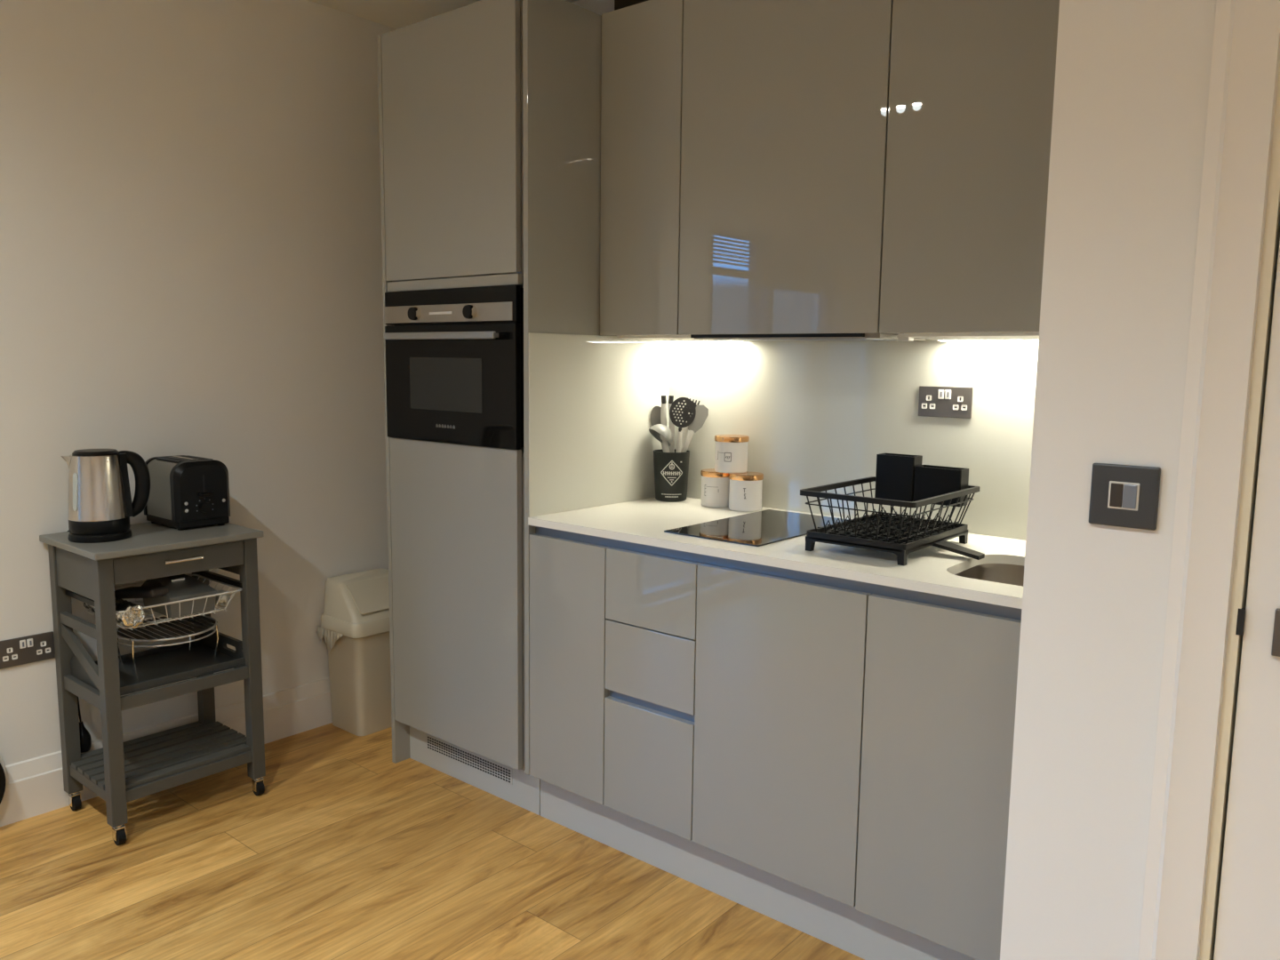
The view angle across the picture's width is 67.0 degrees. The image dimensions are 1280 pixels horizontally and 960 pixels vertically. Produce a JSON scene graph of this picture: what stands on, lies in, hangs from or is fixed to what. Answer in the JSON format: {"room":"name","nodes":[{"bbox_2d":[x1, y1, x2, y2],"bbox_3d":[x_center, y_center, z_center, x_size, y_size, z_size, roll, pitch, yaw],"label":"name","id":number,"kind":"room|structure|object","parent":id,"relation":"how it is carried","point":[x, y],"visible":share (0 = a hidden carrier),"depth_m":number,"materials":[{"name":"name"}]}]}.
{"room":"kitchen","nodes":[
{"label":"kitchen","id":0,"kind":"room"},
{"bbox_2d":[0,0,396,765],"bbox_3d":[-2.548,-0.199,1.993,0.200,2.580,5.240,7,9,40],"label":"wall","id":1,"kind":"structure","parent":0,"point":[191,253],"depth_m":3.10,"materials":[{"name":"white paint"}]},
{"bbox_2d":[2,656,8,661],"bbox_3d":[-1.829,0.515,2.788,0.004,0.014,0.014,7,9,40],"label":"shutter","id":2,"kind":"object","parent":1,"relation":"attached to","point":[4,658],"depth_m":2.79,"materials":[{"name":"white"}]},
{"bbox_2d":[11,654,17,659],"bbox_3d":[-1.814,0.513,2.805,0.004,0.014,0.014,7,9,40],"label":"shutter","id":3,"kind":"object","parent":1,"relation":"attached to","point":[13,656],"depth_m":2.80,"materials":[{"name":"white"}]},
{"bbox_2d":[0,631,55,669],"bbox_3d":[-1.795,0.498,2.829,0.011,0.081,0.146,7,9,40],"label":"double socket","id":4,"kind":"object","parent":1,"relation":"attached to","point":[28,649],"visible":1,"depth_m":2.83,"materials":[{"name":"grey metal"}]},
{"bbox_2d":[19,640,25,648],"bbox_3d":[-1.798,0.478,2.817,0.004,0.025,0.016,7,9,40],"label":"rocker switch","id":5,"kind":"object","parent":4,"relation":"attached to","point":[22,643],"depth_m":2.81,"materials":[{"name":"grey plastic"}]},
{"bbox_2d":[26,638,33,647],"bbox_3d":[-1.786,0.477,2.832,0.004,0.025,0.016,7,9,40],"label":"rocker switch","id":6,"kind":"object","parent":4,"relation":"attached to","point":[29,641],"depth_m":2.83,"materials":[{"name":"grey plastic"}]},
{"bbox_2d":[36,648,42,655],"bbox_3d":[-1.773,0.507,2.854,0.004,0.014,0.014,7,9,40],"label":"shutter","id":7,"kind":"object","parent":1,"relation":"attached to","point":[39,652],"depth_m":2.85,"materials":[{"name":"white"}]},
{"bbox_2d":[0,677,332,826],"bbox_3d":[-1.595,0.885,3.119,0.018,0.172,2.490,7,9,40],"label":"baseboard","id":8,"kind":"structure","parent":1,"relation":"attached to","point":[35,787],"depth_m":3.17,"materials":[{"name":"white paint"}]},
{"bbox_2d":[0,722,864,959],"bbox_3d":[-0.798,1.310,0.689,4.809,0.050,5.640,7,9,40],"label":"floor","id":9,"kind":"structure","parent":0,"point":[347,851],"depth_m":2.53,"materials":[{"name":"brown wood"}]},
{"bbox_2d":[0,756,7,804],"bbox_3d":[-1.919,0.865,2.665,0.042,0.310,0.310,7,9,40],"label":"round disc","id":10,"kind":"object","parent":9,"relation":"on","point":[3,770],"visible":1,"depth_m":2.76,"materials":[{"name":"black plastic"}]},
{"bbox_2d":[39,521,265,845],"bbox_3d":[-1.452,0.574,2.926,0.404,0.840,0.478,7,9,40],"label":"trolley","id":11,"kind":"object","parent":9,"relation":"on","point":[120,772],"visible":0.89,"depth_m":2.83,"materials":[{"name":"grey paint"}]},
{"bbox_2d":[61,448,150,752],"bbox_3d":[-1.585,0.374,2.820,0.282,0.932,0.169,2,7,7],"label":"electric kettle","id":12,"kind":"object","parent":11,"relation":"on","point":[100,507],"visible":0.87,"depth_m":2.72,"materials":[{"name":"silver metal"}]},
{"bbox_2d":[83,596,145,627],"bbox_3d":[-1.509,0.367,2.771,0.272,0.068,0.067,7,9,40],"label":"roll","id":13,"kind":"object","parent":11,"relation":"in","point":[130,619],"visible":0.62,"depth_m":2.69,"materials":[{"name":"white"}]},
{"bbox_2d":[114,585,168,599],"bbox_3d":[-1.454,0.327,2.818,0.170,0.048,0.060,4,8,26],"label":"case","id":14,"kind":"object","parent":11,"relation":"in","point":[148,591],"visible":0.86,"depth_m":2.79,"materials":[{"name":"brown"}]},
{"bbox_2d":[70,628,245,695],"bbox_3d":[-1.451,0.541,2.926,0.303,0.066,0.402,7,9,40],"label":"serving tray","id":15,"kind":"object","parent":11,"relation":"on","point":[157,667],"visible":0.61,"depth_m":2.95,"materials":[{"name":"grey paint"}]},
{"bbox_2d":[116,614,218,676],"bbox_3d":[-1.446,0.504,2.959,0.284,0.115,0.284,7,9,40],"label":"rack","id":16,"kind":"object","parent":15,"relation":"on","point":[188,621],"visible":0.73,"depth_m":2.92,"materials":[{"name":"silver metal"}]},
{"bbox_2d":[80,574,242,630],"bbox_3d":[-1.439,0.362,2.895,0.318,0.060,0.370,7,9,40],"label":"wire basket","id":17,"kind":"object","parent":11,"relation":"on","point":[220,579],"depth_m":2.85,"materials":[{"name":"silver metal"}]},
{"bbox_2d":[141,574,217,617],"bbox_3d":[-1.380,0.340,2.891,0.198,0.092,0.140,7,9,40],"label":"plastic box","id":18,"kind":"object","parent":11,"relation":"in","point":[181,587],"visible":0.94,"depth_m":2.85,"materials":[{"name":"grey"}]},
{"bbox_2d":[144,455,230,530],"bbox_3d":[-1.412,0.035,3.018,0.257,0.209,0.171,7,9,40],"label":"toaster","id":19,"kind":"object","parent":11,"relation":"on","point":[187,491],"visible":1,"depth_m":2.95,"materials":[{"name":"black metal"}]},
{"bbox_2d":[215,589,229,604],"bbox_3d":[-1.287,0.356,2.954,0.045,0.050,0.098,-6,10,-43],"label":"wrap","id":20,"kind":"object","parent":11,"relation":"in","point":[224,598],"visible":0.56,"depth_m":2.92,"materials":[{"name":"white"}]},
{"bbox_2d":[316,568,391,735],"bbox_3d":[-1.003,0.637,3.611,0.241,0.556,0.312,7,9,40],"label":"waste bin","id":21,"kind":"object","parent":9,"relation":"on","point":[354,628],"visible":0.8,"depth_m":3.51,"materials":[{"name":"beige plastic"}]},
{"bbox_2d":[377,0,670,775],"bbox_3d":[-0.364,-0.206,3.169,0.677,2.354,0.638,7,9,40],"label":"tall cabinet","id":22,"kind":"object","parent":9,"relation":"on","point":[490,110],"depth_m":2.85,"materials":[{"name":"grey laminate"}]},
{"bbox_2d":[384,285,523,449],"bbox_3d":[-0.431,-0.362,3.087,0.610,0.460,0.546,7,9,40],"label":"oven","id":23,"kind":"object","parent":22,"relation":"in","point":[454,357],"visible":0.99,"depth_m":2.87,"materials":[{"name":"black metal"}]},
{"bbox_2d":[529,533,609,804],"bbox_3d":[-0.009,0.496,2.938,0.293,0.718,0.622,7,9,40],"label":"base cabinet","id":24,"kind":"object","parent":9,"relation":"on","point":[568,692],"visible":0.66,"depth_m":2.69,"materials":[{"name":"grey laminate"}]},
{"bbox_2d":[603,547,700,840],"bbox_3d":[0.220,0.523,2.749,0.302,0.718,0.622,7,9,40],"label":"drawers","id":25,"kind":"object","parent":9,"relation":"on","point":[651,600],"visible":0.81,"depth_m":2.50,"materials":[{"name":"grey laminate"}]},
{"bbox_2d":[409,726,976,959],"bbox_3d":[0.040,0.976,2.632,2.152,0.152,0.018,7,9,40],"label":"plinth","id":26,"kind":"object","parent":9,"relation":"on","point":[827,919],"visible":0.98,"depth_m":2.55,"materials":[{"name":"grey"}]},
{"bbox_2d":[426,734,512,784],"bbox_3d":[-0.556,0.898,3.117,0.424,0.052,0.002,7,9,40],"label":"vent grille","id":27,"kind":"object","parent":26,"relation":"in","point":[492,771],"depth_m":3.11,"materials":[{"name":"black"}]},
{"bbox_2d":[692,563,871,907],"bbox_3d":[0.510,0.557,2.507,0.457,0.718,0.622,7,9,40],"label":"base cabinet","id":28,"kind":"object","parent":9,"relation":"on","point":[780,664],"visible":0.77,"depth_m":2.25,"materials":[{"name":"grey laminate"}]},
{"bbox_2d":[528,496,1025,608],"bbox_3d":[0.462,0.155,2.511,1.498,0.022,0.640,7,9,40],"label":"countertop","id":29,"kind":"structure","parent":28,"relation":"on","point":[932,570],"depth_m":2.31,"materials":[{"name":"white stone"}]},
{"bbox_2d":[653,448,689,501],"bbox_3d":[0.100,-0.015,3.110,0.118,0.158,0.118,7,9,40],"label":"pot","id":30,"kind":"object","parent":29,"relation":"on","point":[671,469],"visible":0.95,"depth_m":3.06,"materials":[{"name":"black ceramic"}]},
{"bbox_2d":[650,406,663,450],"bbox_3d":[0.079,-0.096,3.121,0.094,0.286,0.015,2,7,11],"label":"serving spoon","id":31,"kind":"object","parent":30,"relation":"in","point":[655,414],"visible":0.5,"depth_m":3.11,"materials":[{"name":"grey plastic"}]},
{"bbox_2d":[648,424,672,452],"bbox_3d":[0.066,-0.067,3.087,0.076,0.224,0.085,-4,8,-33],"label":"ladle","id":32,"kind":"object","parent":30,"relation":"in","point":[656,430],"visible":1,"depth_m":3.06,"materials":[{"name":"grey"}]},
{"bbox_2d":[660,395,674,452],"bbox_3d":[0.089,-0.114,3.109,0.048,0.315,0.013,1,7,2],"label":"tongs","id":33,"kind":"object","parent":30,"relation":"in","point":[663,412],"visible":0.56,"depth_m":3.10,"materials":[{"name":"grey"}]},
{"bbox_2d":[669,397,695,452],"bbox_3d":[0.134,-0.108,3.094,0.084,0.315,0.016,1,7,2],"label":"skimmer","id":34,"kind":"object","parent":30,"relation":"in","point":[680,400],"visible":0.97,"depth_m":3.08,"materials":[{"name":"grey plastic"}]},
{"bbox_2d":[680,397,700,451],"bbox_3d":[0.132,-0.107,3.106,0.116,0.314,0.023,-1,7,-15],"label":"server","id":35,"kind":"object","parent":30,"relation":"in","point":[685,429],"visible":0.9,"depth_m":3.10,"materials":[{"name":"grey plastic"}]},
{"bbox_2d":[680,404,708,452],"bbox_3d":[0.149,-0.095,3.101,0.135,0.294,0.012,2,7,10],"label":"turner","id":36,"kind":"object","parent":30,"relation":"in","point":[701,414],"visible":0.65,"depth_m":3.08,"materials":[{"name":"grey plastic"}]},
{"bbox_2d":[700,468,729,507],"bbox_3d":[0.239,0.025,2.999,0.105,0.110,0.105,7,9,40],"label":"canister","id":37,"kind":"object","parent":29,"relation":"on","point":[715,485],"visible":0.77,"depth_m":2.96,"materials":[{"name":"white ceramic"}]},
{"bbox_2d":[714,434,749,472],"bbox_3d":[0.280,-0.081,2.956,0.105,0.110,0.105,7,9,40],"label":"canister","id":38,"kind":"object","parent":37,"relation":"on","point":[731,450],"visible":1,"depth_m":2.91,"materials":[{"name":"white ceramic"}]},
{"bbox_2d":[717,452,731,462],"bbox_3d":[0.253,-0.072,2.918,0.049,0.031,0.006,6,9,34],"label":"print","id":39,"kind":"object","parent":38,"relation":"attached to","point":[722,457],"depth_m":2.91,"materials":[{"name":"grey"}]},
{"bbox_2d":[728,471,763,511],"bbox_3d":[0.321,0.034,2.929,0.105,0.110,0.105,7,9,40],"label":"canister","id":40,"kind":"object","parent":29,"relation":"on","point":[746,489],"visible":0.95,"depth_m":2.89,"materials":[{"name":"white ceramic"}]},
{"bbox_2d":[664,509,848,546],"bbox_3d":[0.339,0.125,2.631,0.293,0.004,0.510,7,9,40],"label":"induction hob","id":41,"kind":"object","parent":29,"relation":"in","point":[769,526],"visible":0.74,"depth_m":2.59,"materials":[{"name":"black glass"}]},
{"bbox_2d":[530,525,1021,620],"bbox_3d":[0.268,0.211,2.286,1.496,0.037,0.023,7,9,40],"label":"channel","id":42,"kind":"object","parent":29,"relation":"attached to","point":[1011,612],"visible":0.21,"depth_m":2.21,"materials":[{"name":"silver metal"}]},
{"bbox_2d":[800,476,984,565],"bbox_3d":[0.642,0.096,2.327,0.376,0.145,0.390,7,9,40],"label":"dish rack","id":43,"kind":"object","parent":29,"relation":"on","point":[898,534],"visible":0.96,"depth_m":2.27,"materials":[{"name":"black metal"}]},
{"bbox_2d":[806,513,967,553],"bbox_3d":[0.609,0.127,2.364,0.254,0.022,0.370,7,9,40],"label":"drip tray","id":44,"kind":"object","parent":43,"relation":"on","point":[939,535],"depth_m":2.29,"materials":[{"name":"black plastic"}]},
{"bbox_2d":[874,452,968,506],"bbox_3d":[0.721,-0.003,2.466,0.227,0.114,0.072,7,9,40],"label":"caddy","id":45,"kind":"object","parent":43,"relation":"hanging from","point":[903,477],"visible":0.86,"depth_m":2.45,"materials":[{"name":"black plastic"}]},
{"bbox_2d":[874,452,922,501],"bbox_3d":[0.668,-0.008,2.498,0.104,0.114,0.054,7,9,40],"label":"cup","id":46,"kind":"object","parent":45,"relation":"on","point":[897,476],"depth_m":2.47,"materials":[{"name":"black plastic"}]},
{"bbox_2d":[913,464,968,506],"bbox_3d":[0.756,0.014,2.427,0.121,0.092,0.054,7,9,40],"label":"cup","id":47,"kind":"object","parent":45,"relation":"on","point":[930,481],"depth_m":2.40,"materials":[{"name":"black plastic"}]},
{"bbox_2d":[954,563,1023,586],"bbox_3d":[0.858,0.302,2.112,0.348,0.161,0.340,7,9,40],"label":"sink","id":48,"kind":"object","parent":29,"relation":"in","point":[1006,573],"visible":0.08,"depth_m":2.29,"materials":[{"name":"silver metal"}]},
{"bbox_2d":[855,593,1021,959],"bbox_3d":[0.855,0.599,2.220,0.444,0.722,0.622,7,9,40],"label":"base cabinet","id":49,"kind":"object","parent":9,"relation":"on","point":[940,688],"visible":0.57,"depth_m":2.01,"materials":[{"name":"grey"}]},
{"bbox_2d":[307,0,579,29],"bbox_3d":[-0.767,-1.324,0.359,4.809,0.100,5.640,7,9,40],"label":"ceiling","id":50,"kind":"structure","parent":0,"point":[396,14],"depth_m":3.39,"materials":[{"name":"beige paint"}]},
{"bbox_2d":[571,0,614,15],"bbox_3d":[0.966,-0.232,2.595,4.809,2.580,0.200,7,9,40],"label":"wall","id":51,"kind":"structure","parent":0,"point":[600,7],"depth_m":3.24,"materials":[{"name":"white paint"}]},
{"bbox_2d":[600,0,683,335],"bbox_3d":[0.109,-0.890,2.880,0.297,0.915,0.348,7,9,40],"label":"upper cabinet","id":52,"kind":"object","parent":51,"relation":"attached to","point":[642,92],"visible":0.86,"depth_m":2.74,"materials":[{"name":"grey laminate"}]},
{"bbox_2d":[614,0,648,10],"bbox_3d":[0.504,-1.393,2.343,1.496,0.225,0.015,7,9,40],"label":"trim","id":53,"kind":"structure","parent":52,"relation":"on","point":[618,4],"depth_m":2.80,"materials":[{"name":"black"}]},
{"bbox_2d":[678,0,898,335],"bbox_3d":[0.456,-0.850,2.591,0.609,0.915,0.348,7,9,40],"label":"upper cabinet","id":54,"kind":"object","parent":51,"relation":"attached to","point":[785,103],"visible":0.87,"depth_m":2.45,"materials":[{"name":"grey laminate"}]},
{"bbox_2d":[616,335,749,343],"bbox_3d":[0.132,-0.430,2.951,0.305,0.016,0.264,7,9,40],"label":"light","id":55,"kind":"object","parent":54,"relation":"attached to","point":[672,339],"visible":0.82,"depth_m":2.92,"materials":[{"name":"white plastic"}]},
{"bbox_2d":[662,341,746,343],"bbox_3d":[0.188,-0.432,3.018,0.293,0.006,0.083,7,9,40],"label":"diffuser","id":56,"kind":"object","parent":55,"relation":"attached to","point":[662,341],"depth_m":3.02,"materials":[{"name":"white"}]},
{"bbox_2d":[690,333,925,341],"bbox_3d":[0.450,-0.389,2.644,0.570,0.013,0.282,7,9,40],"label":"extractor hood","id":57,"kind":"object","parent":54,"relation":"attached to","point":[806,337],"visible":0.81,"depth_m":2.54,"materials":[{"name":"grey metal"}]},
{"bbox_2d":[668,339,1038,540],"bbox_3d":[0.668,-0.151,2.717,1.496,0.538,0.006,7,9,40],"label":"backsplash","id":58,"kind":"structure","parent":51,"relation":"attached to","point":[812,413],"depth_m":2.75,"materials":[{"name":"white glass"}]},
{"bbox_2d":[918,385,973,418],"bbox_3d":[0.812,-0.208,2.578,0.146,0.081,0.011,7,9,40],"label":"double socket","id":59,"kind":"object","parent":58,"relation":"attached to","point":[948,402],"visible":1,"depth_m":2.57,"materials":[{"name":"grey metal"}]},
{"bbox_2d":[937,389,943,399],"bbox_3d":[0.803,-0.229,2.579,0.016,0.025,0.004,7,9,40],"label":"rocker switch","id":60,"kind":"object","parent":59,"relation":"attached to","point":[940,392],"depth_m":2.58,"materials":[{"name":"grey plastic"}]},
{"bbox_2d":[944,389,951,399],"bbox_3d":[0.818,-0.227,2.567,0.016,0.025,0.004,7,9,40],"label":"rocker switch","id":61,"kind":"object","parent":59,"relation":"attached to","point":[948,392],"depth_m":2.56,"materials":[{"name":"grey plastic"}]},
{"bbox_2d":[960,404,967,410],"bbox_3d":[0.853,-0.191,2.543,0.014,0.014,0.004,7,9,40],"label":"shutter","id":62,"kind":"object","parent":59,"relation":"attached to","point":[964,407],"depth_m":2.54,"materials":[{"name":"white plastic"}]},
{"bbox_2d":[921,403,927,408],"bbox_3d":[0.769,-0.200,2.613,0.014,0.014,0.004,7,9,40],"label":"shutter","id":63,"kind":"object","parent":51,"relation":"attached to","point":[924,405],"depth_m":2.61,"materials":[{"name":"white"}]},
{"bbox_2d":[929,403,935,408],"bbox_3d":[0.787,-0.198,2.598,0.014,0.014,0.004,7,9,40],"label":"shutter","id":64,"kind":"object","parent":51,"relation":"attached to","point":[932,405],"depth_m":2.60,"materials":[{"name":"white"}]},
{"bbox_2d":[952,404,958,409],"bbox_3d":[0.836,-0.193,2.558,0.014,0.014,0.004,7,9,40],"label":"shutter","id":65,"kind":"object","parent":51,"relation":"attached to","point":[955,406],"depth_m":2.56,"materials":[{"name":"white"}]},
{"bbox_2d":[957,396,963,401],"bbox_3d":[0.845,-0.213,2.548,0.014,0.014,0.004,7,9,40],"label":"shutter","id":66,"kind":"object","parent":51,"relation":"attached to","point":[959,398],"depth_m":2.55,"materials":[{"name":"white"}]},
{"bbox_2d":[879,0,1059,333],"bbox_3d":[0.914,-0.796,2.210,0.588,0.915,0.348,7,9,40],"label":"upper cabinet","id":67,"kind":"object","parent":51,"relation":"attached to","point":[972,88],"visible":0.53,"depth_m":2.15,"materials":[{"name":"grey laminate"}]},
{"bbox_2d":[896,333,913,341],"bbox_3d":[0.695,-0.358,2.436,0.118,0.017,0.044,-4,9,-34],"label":"connector","id":68,"kind":"object","parent":67,"relation":"attached to","point":[900,336],"visible":0.67,"depth_m":2.40,"materials":[{"name":"white"}]},
{"bbox_2d":[904,332,1039,342],"bbox_3d":[0.930,-0.337,2.287,0.530,0.016,0.264,7,9,40],"label":"light","id":69,"kind":"object","parent":67,"relation":"attached to","point":[948,337],"visible":0.43,"depth_m":2.31,"materials":[{"name":"white plastic"}]},
{"bbox_2d":[940,339,1038,342],"bbox_3d":[0.987,-0.340,2.354,0.518,0.006,0.083,7,9,40],"label":"diffuser","id":70,"kind":"object","parent":69,"relation":"attached to","point":[947,340],"depth_m":2.43,"materials":[{"name":"white plastic"}]},
{"bbox_2d":[1000,0,1216,959],"bbox_3d":[1.668,-0.052,1.221,1.952,2.580,1.020,7,9,40],"label":"wall","id":71,"kind":"structure","parent":0,"point":[1132,84],"depth_m":1.40,"materials":[{"name":"white paint"}]},
{"bbox_2d":[1088,463,1160,530],"bbox_3d":[0.690,0.023,1.378,0.089,0.089,0.012,7,9,40],"label":"light switch","id":72,"kind":"object","parent":71,"relation":"attached to","point":[1127,496],"visible":1,"depth_m":1.37,"materials":[{"name":"grey"}]},
{"bbox_2d":[1138,0,1279,959],"bbox_3d":[1.119,0.190,1.030,1.000,2.135,0.020,7,9,40],"label":"trim","id":73,"kind":"structure","parent":71,"relation":"attached to","point":[1245,59],"depth_m":1.30,"materials":[{"name":"white paint"}]},
{"bbox_2d":[1199,61,1279,959],"bbox_3d":[1.155,0.222,1.079,0.846,2.060,0.104,7,9,40],"label":"trim","id":74,"kind":"structure","parent":71,"relation":"attached to","point":[1271,231],"depth_m":1.29,"materials":[{"name":"beige paint"}]},
{"bbox_2d":[1235,608,1245,635],"bbox_3d":[0.809,0.191,1.302,0.008,0.036,0.008,7,9,40],"label":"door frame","id":75,"kind":"structure","parent":71,"relation":"attached to","point":[1241,612],"depth_m":1.30,"materials":[{"name":"black"}]},
{"bbox_2d":[1213,239,1279,959],"bbox_3d":[1.119,0.232,1.036,0.814,2.038,0.110,7,9,40],"label":"door","id":76,"kind":"structure","parent":71,"relation":"in","point":[1248,918],"depth_m":1.30,"materials":[{"name":"white paint"}]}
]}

